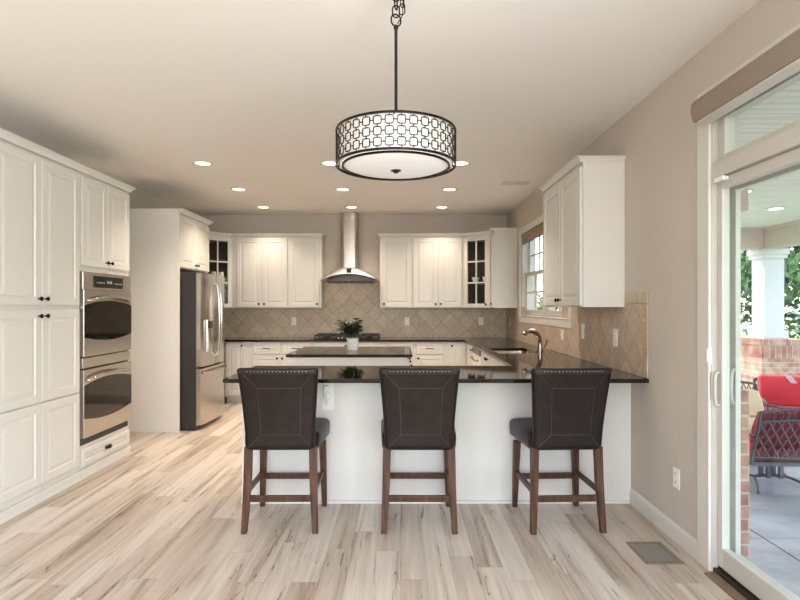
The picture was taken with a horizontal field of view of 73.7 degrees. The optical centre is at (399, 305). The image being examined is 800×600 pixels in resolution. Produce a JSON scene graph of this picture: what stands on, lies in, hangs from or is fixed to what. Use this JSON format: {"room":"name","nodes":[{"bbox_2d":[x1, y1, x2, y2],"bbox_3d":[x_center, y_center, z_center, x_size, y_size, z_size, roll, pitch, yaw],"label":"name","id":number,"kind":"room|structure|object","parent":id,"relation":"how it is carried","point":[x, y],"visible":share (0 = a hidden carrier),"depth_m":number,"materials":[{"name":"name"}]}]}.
{"room":"kitchen","nodes":[
{"label":"kitchen","id":0,"kind":"room"},
{"bbox_2d":[0,127,180,207],"bbox_3d":[-3.135,0.000,2.725,0.170,2.740,10.650,0,0,0],"label":"wall","id":1,"kind":"structure","parent":0,"point":[138,198],"depth_m":6.27,"materials":[{"name":"paint"}]},
{"bbox_2d":[129,208,213,272],"bbox_3d":[-2.697,-0.738,6.272,0.690,0.646,0.940,0,0,0],"label":"upper cabinet","id":2,"kind":"object","parent":1,"relation":"attached to","point":[194,229],"visible":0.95,"depth_m":6.19,"materials":[{"name":"paint"}]},
{"bbox_2d":[207,231,232,307],"bbox_3d":[-2.739,-0.510,7.718,0.618,1.076,0.661,0,0,0],"label":"upper cabinet","id":3,"kind":"object","parent":1,"relation":"attached to","point":[220,243],"visible":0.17,"depth_m":7.74,"materials":[{"name":"paint"}]},
{"bbox_2d":[209,258,226,260],"bbox_3d":[-2.740,-0.662,7.730,0.555,0.015,0.572,0,0,0],"label":"shelf","id":4,"kind":"object","parent":3,"relation":"attached to","point":[217,259],"depth_m":7.66,"materials":[{"name":"white wood"}]},
{"bbox_2d":[199,215,506,389],"bbox_3d":[-0.720,0.000,8.135,5.000,2.740,0.170,0,0,0],"label":"wall","id":5,"kind":"structure","parent":0,"point":[330,225],"depth_m":8.05,"materials":[{"name":"paint"}]},
{"bbox_2d":[232,233,326,307],"bbox_3d":[-1.767,-0.510,7.867,1.325,1.077,0.363,0,0,0],"label":"upper cabinet","id":6,"kind":"object","parent":5,"relation":"attached to","point":[271,270],"visible":1,"depth_m":7.72,"materials":[{"name":"paint"}]},
{"bbox_2d":[320,212,379,282],"bbox_3d":[-0.718,-0.855,7.772,0.830,1.026,0.552,0,0,0],"label":"range hood","id":7,"kind":"object","parent":5,"relation":"attached to","point":[349,220],"visible":1,"depth_m":7.77,"materials":[{"name":"metal"}]},
{"bbox_2d":[224,282,505,336],"bbox_3d":[-0.725,0.055,8.045,4.648,0.826,0.008,0,0,0],"label":"backsplash","id":8,"kind":"structure","parent":5,"relation":"attached to","point":[343,301],"depth_m":8.04,"materials":[{"name":"tile"}]},
{"bbox_2d":[291,317,295,324],"bbox_3d":[-1.600,0.230,8.036,0.072,0.116,0.008,0,0,0],"label":"power outlet","id":9,"kind":"object","parent":8,"relation":"attached to","point":[293,319],"visible":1,"depth_m":8.03,"materials":[{"name":"white plastic"}]},
{"bbox_2d":[405,317,408,324],"bbox_3d":[0.105,0.230,8.036,0.072,0.116,0.008,0,0,0],"label":"power outlet","id":10,"kind":"object","parent":8,"relation":"attached to","point":[406,318],"visible":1,"depth_m":8.03,"materials":[{"name":"white plastic"}]},
{"bbox_2d":[479,317,482,324],"bbox_3d":[1.220,0.230,8.036,0.072,0.116,0.008,0,0,0],"label":"power outlet","id":11,"kind":"object","parent":8,"relation":"attached to","point":[480,318],"visible":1,"depth_m":8.03,"materials":[{"name":"white plastic"}]},
{"bbox_2d":[377,233,463,307],"bbox_3d":[0.297,-0.510,7.867,1.245,1.077,0.363,0,0,0],"label":"upper cabinet","id":12,"kind":"object","parent":5,"relation":"attached to","point":[418,270],"visible":1,"depth_m":7.72,"materials":[{"name":"paint"}]},
{"bbox_2d":[463,231,492,307],"bbox_3d":[1.265,-0.510,7.729,0.686,1.076,0.639,0,0,0],"label":"upper cabinet","id":13,"kind":"object","parent":5,"relation":"attached to","point":[476,245],"visible":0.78,"depth_m":7.69,"materials":[{"name":"paint"}]},
{"bbox_2d":[0,397,733,599],"bbox_3d":[-0.740,1.430,2.725,5.020,0.120,11.050,0,0,0],"label":"floor","id":14,"kind":"structure","parent":0,"point":[162,521],"depth_m":3.03,"materials":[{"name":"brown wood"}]},
{"bbox_2d":[0,128,84,524],"bbox_3d":[-2.756,0.136,3.706,0.584,2.468,0.944,0,0,0],"label":"pantry cabinet","id":15,"kind":"object","parent":14,"relation":"on","point":[40,186],"visible":1,"depth_m":3.67,"materials":[{"name":"paint"}]},
{"bbox_2d":[78,166,135,480],"bbox_3d":[-2.756,0.136,4.583,0.584,2.468,0.806,0,0,0],"label":"tall cabinet","id":16,"kind":"object","parent":14,"relation":"on","point":[104,199],"visible":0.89,"depth_m":4.51,"materials":[{"name":"paint"}]},
{"bbox_2d":[79,271,131,445],"bbox_3d":[-2.714,0.415,4.565,0.572,1.384,0.742,0,0,0],"label":"double wall oven","id":17,"kind":"object","parent":16,"relation":"in","point":[105,299],"visible":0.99,"depth_m":4.48,"materials":[{"name":"grey metal"}]},
{"bbox_2d":[128,209,179,431],"bbox_3d":[-2.720,0.158,5.789,0.656,2.425,0.022,0,0,0],"label":"panel","id":18,"kind":"object","parent":14,"relation":"on","point":[154,234],"visible":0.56,"depth_m":5.78,"materials":[{"name":"paint"}]},
{"bbox_2d":[180,272,226,430],"bbox_3d":[-2.540,0.500,6.238,0.909,1.740,0.800,0,0,0],"label":"refrigerator","id":19,"kind":"object","parent":14,"relation":"on","point":[202,368],"visible":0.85,"depth_m":5.84,"materials":[{"name":"grey metal"}]},
{"bbox_2d":[225,342,246,402],"bbox_3d":[-2.291,0.935,7.728,0.305,0.870,0.640,0,0,0],"label":"base cabinet","id":20,"kind":"object","parent":14,"relation":"on","point":[235,352],"visible":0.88,"depth_m":7.44,"materials":[{"name":"paint"}]},
{"bbox_2d":[247,342,310,367],"bbox_3d":[-1.690,0.935,7.727,0.892,0.870,0.642,0,0,0],"label":"base cabinet","id":21,"kind":"object","parent":14,"relation":"on","point":[258,353],"visible":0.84,"depth_m":7.44,"materials":[{"name":"paint"}]},
{"bbox_2d":[237,368,329,533],"bbox_3d":[-0.727,0.869,3.408,0.499,1.003,0.576,0,0,-1],"label":"counter stool","id":22,"kind":"object","parent":14,"relation":"on","point":[279,405],"visible":1,"depth_m":3.19,"materials":[{"name":"leather"}]},
{"bbox_2d":[311,342,385,345],"bbox_3d":[-0.719,0.935,7.728,1.046,0.870,0.640,0,0,0],"label":"base cabinet","id":23,"kind":"object","parent":14,"relation":"on","point":[312,343],"visible":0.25,"depth_m":7.44,"materials":[{"name":"paint"}]},
{"bbox_2d":[292,357,411,365],"bbox_3d":[-0.454,0.928,5.515,1.152,0.884,0.870,0,0,0],"label":"base cabinet","id":24,"kind":"object","parent":14,"relation":"on","point":[296,361],"visible":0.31,"depth_m":5.08,"materials":[{"name":"paint"}]},
{"bbox_2d":[286,346,411,356],"bbox_3d":[-0.480,0.470,5.515,1.194,0.028,1.000,0,0,0],"label":"countertop","id":25,"kind":"structure","parent":24,"relation":"on","point":[307,351],"depth_m":5.34,"materials":[{"name":"stone"}]},
{"bbox_2d":[335,318,364,350],"bbox_3d":[-0.518,0.287,5.524,0.316,0.336,0.367,0,0,0],"label":"potted plant","id":26,"kind":"object","parent":25,"relation":"on","point":[350,329],"visible":1,"depth_m":5.45,"materials":[{"name":"green plant"}]},
{"bbox_2d":[386,342,412,365],"bbox_3d":[-0.004,0.935,7.727,0.382,0.870,0.642,0,0,0],"label":"base cabinet","id":27,"kind":"object","parent":14,"relation":"on","point":[410,344],"visible":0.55,"depth_m":7.44,"materials":[{"name":"paint"}]},
{"bbox_2d":[379,368,459,533],"bbox_3d":[0.117,0.869,3.408,0.499,1.003,0.576,0,0,0],"label":"counter stool","id":28,"kind":"object","parent":14,"relation":"on","point":[419,404],"visible":1,"depth_m":3.19,"materials":[{"name":"leather"}]},
{"bbox_2d":[413,342,446,365],"bbox_3d":[0.423,0.935,7.727,0.466,0.870,0.642,0,0,0],"label":"base cabinet","id":29,"kind":"object","parent":14,"relation":"on","point":[424,353],"visible":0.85,"depth_m":7.44,"materials":[{"name":"paint"}]},
{"bbox_2d":[241,383,630,503],"bbox_3d":[0.254,0.935,3.962,2.707,0.870,0.539,0,0,0],"label":"base cabinet","id":30,"kind":"object","parent":14,"relation":"on","point":[484,413],"visible":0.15,"depth_m":3.71,"materials":[{"name":"paint"}]},
{"bbox_2d":[322,383,333,409],"bbox_3d":[-0.500,0.622,3.687,0.085,0.196,0.044,0,0,0],"label":"power outlet","id":31,"kind":"object","parent":30,"relation":"attached to","point":[327,388],"visible":0.91,"depth_m":3.70,"materials":[{"name":"white plastic"}]},
{"bbox_2d":[223,337,648,382],"bbox_3d":[-0.720,0.484,5.745,4.658,0.028,4.609,0,0,0],"label":"countertop","id":32,"kind":"structure","parent":30,"relation":"on","point":[518,368],"depth_m":4.21,"materials":[{"name":"stone"}]},
{"bbox_2d":[314,333,379,339],"bbox_3d":[-0.755,0.438,7.720,0.920,0.062,0.520,0,0,0],"label":"gas cooktop","id":33,"kind":"object","parent":32,"relation":"in","point":[327,336],"visible":0.83,"depth_m":7.53,"materials":[{"name":"black metal"}]},
{"bbox_2d":[495,351,531,353],"bbox_3d":[1.185,0.595,5.610,0.414,0.192,0.724,0,0,0],"label":"sink","id":34,"kind":"object","parent":32,"relation":"in","point":[500,352],"visible":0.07,"depth_m":5.96,"materials":[{"name":"metal"}]},
{"bbox_2d":[522,329,547,351],"bbox_3d":[1.379,0.350,5.494,0.282,0.238,0.088,0,0,-14],"label":"faucet","id":35,"kind":"object","parent":32,"relation":"on","point":[536,333],"visible":1,"depth_m":5.49,"materials":[{"name":"silver metal"}]},
{"bbox_2d":[447,342,466,365],"bbox_3d":[0.796,0.935,7.728,0.276,0.870,0.640,0,0,0],"label":"base cabinet","id":36,"kind":"object","parent":14,"relation":"on","point":[456,351],"visible":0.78,"depth_m":7.44,"materials":[{"name":"paint"}]},
{"bbox_2d":[467,344,472,365],"bbox_3d":[1.246,0.935,7.050,0.725,0.870,0.698,0,0,0],"label":"base cabinet","id":37,"kind":"object","parent":14,"relation":"on","point":[469,347],"visible":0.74,"depth_m":7.03,"materials":[{"name":"paint"}]},
{"bbox_2d":[470,347,480,365],"bbox_3d":[1.196,0.938,6.380,0.677,0.865,0.625,0,0,0],"label":"dishwasher","id":38,"kind":"object","parent":14,"relation":"on","point":[476,358],"visible":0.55,"depth_m":6.32,"materials":[{"name":"grey metal"}]},
{"bbox_2d":[481,351,495,365],"bbox_3d":[1.246,0.935,5.580,0.725,0.870,0.958,0,0,0],"label":"base cabinet","id":39,"kind":"object","parent":14,"relation":"on","point":[486,360],"visible":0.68,"depth_m":5.59,"materials":[{"name":"paint"}]},
{"bbox_2d":[496,360,506,365],"bbox_3d":[1.246,0.935,4.650,0.725,0.870,0.898,0,0,0],"label":"base cabinet","id":40,"kind":"object","parent":14,"relation":"on","point":[498,363],"visible":0.02,"depth_m":4.90,"materials":[{"name":"paint"}]},
{"bbox_2d":[509,367,611,534],"bbox_3d":[1.006,0.869,3.408,0.499,1.003,0.576,0,0,-3],"label":"counter stool","id":41,"kind":"object","parent":14,"relation":"on","point":[569,404],"visible":1,"depth_m":3.20,"materials":[{"name":"leather"}]},
{"bbox_2d":[626,542,684,564],"bbox_3d":[1.408,1.367,2.955,0.200,0.006,0.260,0,0,0],"label":"floor vent","id":42,"kind":"object","parent":14,"relation":"in","point":[651,553],"visible":1,"depth_m":2.94,"materials":[{"name":"grey metal"}]},
{"bbox_2d":[0,0,758,214],"bbox_3d":[-0.735,-1.470,2.725,5.030,0.200,11.050,0,0,0],"label":"ceiling","id":43,"kind":"structure","parent":0,"point":[134,92],"depth_m":3.30,"materials":[{"name":"paint"}]},
{"bbox_2d":[192,160,212,165],"bbox_3d":[-1.890,-1.365,5.110,0.190,0.009,0.190,0,0,0],"label":"recessed light","id":44,"kind":"object","parent":43,"relation":"in","point":[197,162],"visible":1,"depth_m":5.11,"materials":[{"name":"paint"}]},
{"bbox_2d":[230,187,246,190],"bbox_3d":[-1.890,-1.365,6.250,0.190,0.009,0.190,0,0,0],"label":"recessed light","id":45,"kind":"object","parent":43,"relation":"in","point":[233,188],"visible":1,"depth_m":6.25,"materials":[{"name":"paint"}]},
{"bbox_2d":[256,206,269,208],"bbox_3d":[-1.890,-1.365,7.380,0.190,0.009,0.190,0,0,0],"label":"recessed light","id":46,"kind":"object","parent":43,"relation":"in","point":[260,207],"visible":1,"depth_m":7.39,"materials":[{"name":"paint"}]},
{"bbox_2d":[320,160,338,165],"bbox_3d":[-0.670,-1.365,5.110,0.190,0.009,0.190,0,0,0],"label":"recessed light","id":47,"kind":"object","parent":43,"relation":"in","point":[327,162],"visible":0.83,"depth_m":5.10,"materials":[{"name":"paint"}]},
{"bbox_2d":[335,187,350,190],"bbox_3d":[-0.670,-1.365,6.250,0.190,0.009,0.190,0,0,0],"label":"recessed light","id":48,"kind":"object","parent":43,"relation":"in","point":[339,188],"visible":1,"depth_m":6.25,"materials":[{"name":"paint"}]},
{"bbox_2d":[345,206,357,208],"bbox_3d":[-0.670,-1.365,7.380,0.190,0.009,0.190,0,0,0],"label":"recessed light","id":49,"kind":"object","parent":43,"relation":"in","point":[348,207],"visible":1,"depth_m":7.39,"materials":[{"name":"paint"}]},
{"bbox_2d":[335,0,456,180],"bbox_3d":[-0.017,-0.966,2.250,0.507,0.813,0.507,0,0,8],"label":"pendant light","id":50,"kind":"object","parent":43,"relation":"hanging from","point":[384,145],"visible":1,"depth_m":2.09,"materials":[{"name":"black metal"}]},
{"bbox_2d":[342,150,449,179],"bbox_3d":[-0.017,-0.582,2.250,0.455,0.019,0.455,0,0,0],"label":"diffuser","id":51,"kind":"object","parent":50,"relation":"attached to","point":[386,164],"depth_m":2.18,"materials":[{"name":"white glass"}]},
{"bbox_2d":[435,206,448,208],"bbox_3d":[0.580,-1.365,7.380,0.190,0.009,0.190,0,0,0],"label":"recessed light","id":52,"kind":"object","parent":43,"relation":"in","point":[437,207],"visible":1,"depth_m":7.39,"materials":[{"name":"paint"}]},
{"bbox_2d":[441,187,457,190],"bbox_3d":[0.580,-1.365,6.250,0.190,0.009,0.190,0,0,0],"label":"recessed light","id":53,"kind":"object","parent":43,"relation":"in","point":[447,188],"visible":1,"depth_m":6.25,"materials":[{"name":"paint"}]},
{"bbox_2d":[453,160,469,165],"bbox_3d":[0.580,-1.365,5.110,0.190,0.009,0.190,0,0,0],"label":"recessed light","id":54,"kind":"object","parent":43,"relation":"in","point":[460,162],"visible":0.81,"depth_m":5.11,"materials":[{"name":"paint"}]},
{"bbox_2d":[501,181,530,184],"bbox_3d":[1.280,-1.363,5.920,0.300,0.012,0.160,0,0,0],"label":"ceiling vent","id":55,"kind":"object","parent":43,"relation":"in","point":[503,182],"visible":1,"depth_m":5.88,"materials":[{"name":"metal"}]},
{"bbox_2d":[507,0,799,538],"bbox_3d":[1.695,0.000,2.725,0.170,2.740,10.650,0,0,0],"label":"wall","id":56,"kind":"structure","parent":0,"point":[657,137],"depth_m":3.19,"materials":[{"name":"paint"}]},
{"bbox_2d":[489,228,517,307],"bbox_3d":[1.421,-0.520,7.351,0.373,1.097,0.165,0,0,0],"label":"upper cabinet","id":57,"kind":"object","parent":56,"relation":"attached to","point":[503,240],"visible":1,"depth_m":7.30,"materials":[{"name":"paint"}]},
{"bbox_2d":[535,239,535,270],"bbox_3d":[1.786,0.000,2.725,0.011,2.740,10.650,0,0,0],"label":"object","id":58,"kind":"object","parent":56,"relation":"attached to","point":[535,239],"visible":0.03,"depth_m":7.05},
{"bbox_2d":[519,214,571,328],"bbox_3d":[1.667,-0.409,6.055,0.166,1.246,2.174,0,0,0],"label":"window","id":59,"kind":"structure","parent":56,"relation":"in","point":[526,273],"depth_m":6.76,"materials":[{"name":"paint"}]},
{"bbox_2d":[522,225,542,244],"bbox_3d":[1.630,-0.864,6.055,0.052,0.125,1.920,0,0,0],"label":"roller shade","id":60,"kind":"object","parent":59,"relation":"attached to","point":[537,232],"visible":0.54,"depth_m":6.46,"materials":[{"name":"beige fabric"}]},
{"bbox_2d":[506,292,647,377],"bbox_3d":[1.604,0.189,5.752,0.010,0.558,4.594,0,0,0],"label":"backsplash","id":61,"kind":"structure","parent":56,"relation":"attached to","point":[629,356],"depth_m":4.21,"materials":[{"name":"tile"}]},
{"bbox_2d":[581,324,583,338],"bbox_3d":[1.595,0.220,4.660,0.009,0.130,0.072,0,0,0],"label":"light switch","id":62,"kind":"object","parent":61,"relation":"attached to","point":[582,325],"visible":1,"depth_m":4.65,"materials":[{"name":"white plastic"}]},
{"bbox_2d":[613,329,616,346],"bbox_3d":[1.595,0.235,3.955,0.009,0.130,0.072,0,0,0],"label":"light switch","id":63,"kind":"object","parent":61,"relation":"attached to","point":[614,330],"visible":1,"depth_m":3.95,"materials":[{"name":"white plastic"}]},
{"bbox_2d":[538,155,625,306],"bbox_3d":[1.433,-0.530,4.320,0.350,1.077,1.068,0,0,0],"label":"upper cabinet","id":64,"kind":"object","parent":56,"relation":"attached to","point":[584,201],"visible":1,"depth_m":3.82,"materials":[{"name":"paint"}]},
{"bbox_2d":[630,488,696,560],"bbox_3d":[1.603,1.317,3.285,0.013,0.105,0.846,0,0,0],"label":"baseboard","id":65,"kind":"structure","parent":56,"relation":"attached to","point":[685,540],"depth_m":3.21,"materials":[{"name":"paint"}]},
{"bbox_2d":[673,466,679,489],"bbox_3d":[1.605,1.000,3.100,0.008,0.116,0.072,0,0,0],"label":"power outlet","id":66,"kind":"object","parent":56,"relation":"attached to","point":[676,472],"visible":1,"depth_m":3.09,"materials":[{"name":"white plastic"}]},
{"bbox_2d":[697,23,799,599],"bbox_3d":[1.675,0.170,1.570,0.241,2.600,2.580,0,0,0],"label":"door","id":67,"kind":"structure","parent":56,"relation":"in","point":[725,168],"depth_m":2.75,"materials":[{"name":"paint"}]},
{"bbox_2d":[691,28,799,123],"bbox_3d":[1.540,-0.995,1.516,0.091,0.130,2.453,0,0,0],"label":"shade valance","id":68,"kind":"object","parent":67,"relation":"attached to","point":[781,61],"visible":1,"depth_m":2.30,"materials":[{"name":"beige fabric"}]},
{"bbox_2d":[749,457,799,596],"bbox_3d":[4.096,1.565,3.950,4.607,0.150,9.900,0,0,0],"label":"floor","id":69,"kind":"structure","parent":0,"point":[774,513],"depth_m":3.62,"materials":[{"name":"concrete"}]},
{"bbox_2d":[741,390,748,559],"bbox_3d":[1.899,0.990,3.260,0.210,0.999,0.400,0,0,0],"label":"brick pilaster","id":70,"kind":"object","parent":69,"relation":"on","point":[744,394],"visible":0.07,"depth_m":3.06,"materials":[{"name":"brick"}]},
{"bbox_2d":[741,381,782,432],"bbox_3d":[3.404,1.131,5.280,0.696,0.712,0.700,0,0,4],"label":"patio chair","id":71,"kind":"object","parent":69,"relation":"on","point":[756,404],"visible":0.16,"depth_m":5.42,"materials":[{"name":"fabric"}]},
{"bbox_2d":[749,416,755,432],"bbox_3d":[3.400,1.171,5.220,0.580,0.105,0.540,0,0,4],"label":"seat cushion","id":72,"kind":"object","parent":71,"relation":"on","point":[751,418],"depth_m":5.17,"materials":[{"name":"beige fabric"}]},
{"bbox_2d":[741,389,763,415],"bbox_3d":[3.418,0.989,5.484,0.560,0.250,0.206,0,0,4],"label":"cushion","id":73,"kind":"object","parent":71,"relation":"on","point":[756,404],"depth_m":5.42,"materials":[{"name":"beige fabric"}]},
{"bbox_2d":[741,248,799,388],"bbox_3d":[5.730,0.305,8.310,0.640,2.367,0.640,0,0,0],"label":"porch column","id":74,"kind":"structure","parent":69,"relation":"on","point":[768,349],"depth_m":8.16,"materials":[{"name":"white paint"}]},
{"bbox_2d":[741,228,763,249],"bbox_3d":[4.309,-1.040,8.305,2.578,0.319,0.270,0,0,0],"label":"beam","id":75,"kind":"structure","parent":74,"relation":"on","point":[751,238],"depth_m":8.20,"materials":[{"name":"paint"}]},
{"bbox_2d":[741,188,747,211],"bbox_3d":[3.110,-1.040,6.545,0.180,0.319,3.290,0,0,0],"label":"beam","id":76,"kind":"structure","parent":75,"relation":"attached to","point":[744,193],"depth_m":4.90,"materials":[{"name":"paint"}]},
{"bbox_2d":[764,220,799,247],"bbox_3d":[5.705,-1.040,3.720,0.270,0.319,9.440,0,0,0],"label":"beam","id":77,"kind":"structure","parent":74,"relation":"on","point":[785,235],"depth_m":7.81,"materials":[{"name":"paint"}]},
{"bbox_2d":[739,80,799,227],"bbox_3d":[4.046,-1.245,3.850,4.507,0.090,9.700,0,0,0],"label":"ceiling","id":78,"kind":"structure","parent":77,"relation":"on","point":[781,109],"depth_m":5.02,"materials":[{"name":"white wood"}]},
{"bbox_2d":[766,207,785,209],"bbox_3d":[4.600,-1.192,6.530,0.200,0.013,0.200,0,0,0],"label":"recessed light","id":79,"kind":"object","parent":78,"relation":"in","point":[771,208],"visible":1,"depth_m":6.49,"materials":[{"name":"paint"}]},
{"bbox_2d":[749,408,799,493],"bbox_3d":[3.096,1.131,4.400,0.696,0.712,0.700,0,0,4],"label":"patio chair","id":80,"kind":"object","parent":69,"relation":"on","point":[774,437],"visible":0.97,"depth_m":4.16,"materials":[{"name":"metal"}]},
{"bbox_2d":[749,436,799,460],"bbox_3d":[3.100,1.171,4.460,0.580,0.105,0.540,0,0,4],"label":"seat cushion","id":81,"kind":"object","parent":80,"relation":"on","point":[758,446],"depth_m":4.21,"materials":[{"name":"red fabric"}]},
{"bbox_2d":[750,410,799,446],"bbox_3d":[3.082,0.964,4.196,0.560,0.300,0.206,0,0,4],"label":"cushion","id":82,"kind":"object","parent":80,"relation":"on","point":[782,429],"depth_m":4.13,"materials":[{"name":"red fabric"}]},
{"bbox_2d":[753,375,799,409],"bbox_3d":[4.461,1.151,6.057,0.696,0.674,0.700,0,0,20],"label":"patio chair","id":83,"kind":"object","parent":69,"relation":"on","point":[782,391],"visible":0.69,"depth_m":6.22,"materials":[{"name":"fabric"}]},
{"bbox_2d":[764,405,799,409],"bbox_3d":[4.440,1.203,6.000,0.580,0.094,0.540,0,0,20],"label":"seat cushion","id":84,"kind":"object","parent":83,"relation":"on","point":[784,406],"depth_m":6.13,"materials":[{"name":"red fabric"}]},
{"label":"outside","id":85,"kind":"structure","parent":0,"visible":0},
{"bbox_2d":[741,328,797,338],"bbox_3d":[5.000,1.720,10.000,70.000,0.100,60.000,0,0,0],"label":"ground","id":86,"kind":"structure","parent":85,"point":[743,334],"depth_m":33.61,"materials":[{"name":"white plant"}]},
{"bbox_2d":[537,287,559,309],"bbox_3d":[6.697,0.306,27.009,3.882,2.759,4.076,0,0,13],"label":"bush","id":87,"kind":"object","parent":86,"relation":"on","point":[540,302],"visible":0.02,"depth_m":25.88,"materials":[{"name":"green plant"}]},
{"bbox_2d":[741,254,751,326],"bbox_3d":[7.346,-1.732,13.805,3.881,6.814,4.122,0,0,0],"label":"tree","id":88,"kind":"object","parent":86,"relation":"on","point":[743,267],"visible":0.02,"depth_m":13.11,"materials":[{"name":"green plant"}]},
{"bbox_2d":[741,246,799,338],"bbox_3d":[11.579,-1.556,16.929,4.766,6.463,4.513,0,0,0],"label":"tree","id":89,"kind":"object","parent":86,"relation":"on","point":[747,296],"visible":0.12,"depth_m":16.36,"materials":[{"name":"green plant"}]},
{"bbox_2d":[784,249,799,332],"bbox_3d":[10.961,-1.310,11.964,4.368,5.972,4.512,0,0,0],"label":"tree","id":90,"kind":"object","parent":86,"relation":"on","point":[793,272],"visible":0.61,"depth_m":12.82,"materials":[{"name":"green plant"}]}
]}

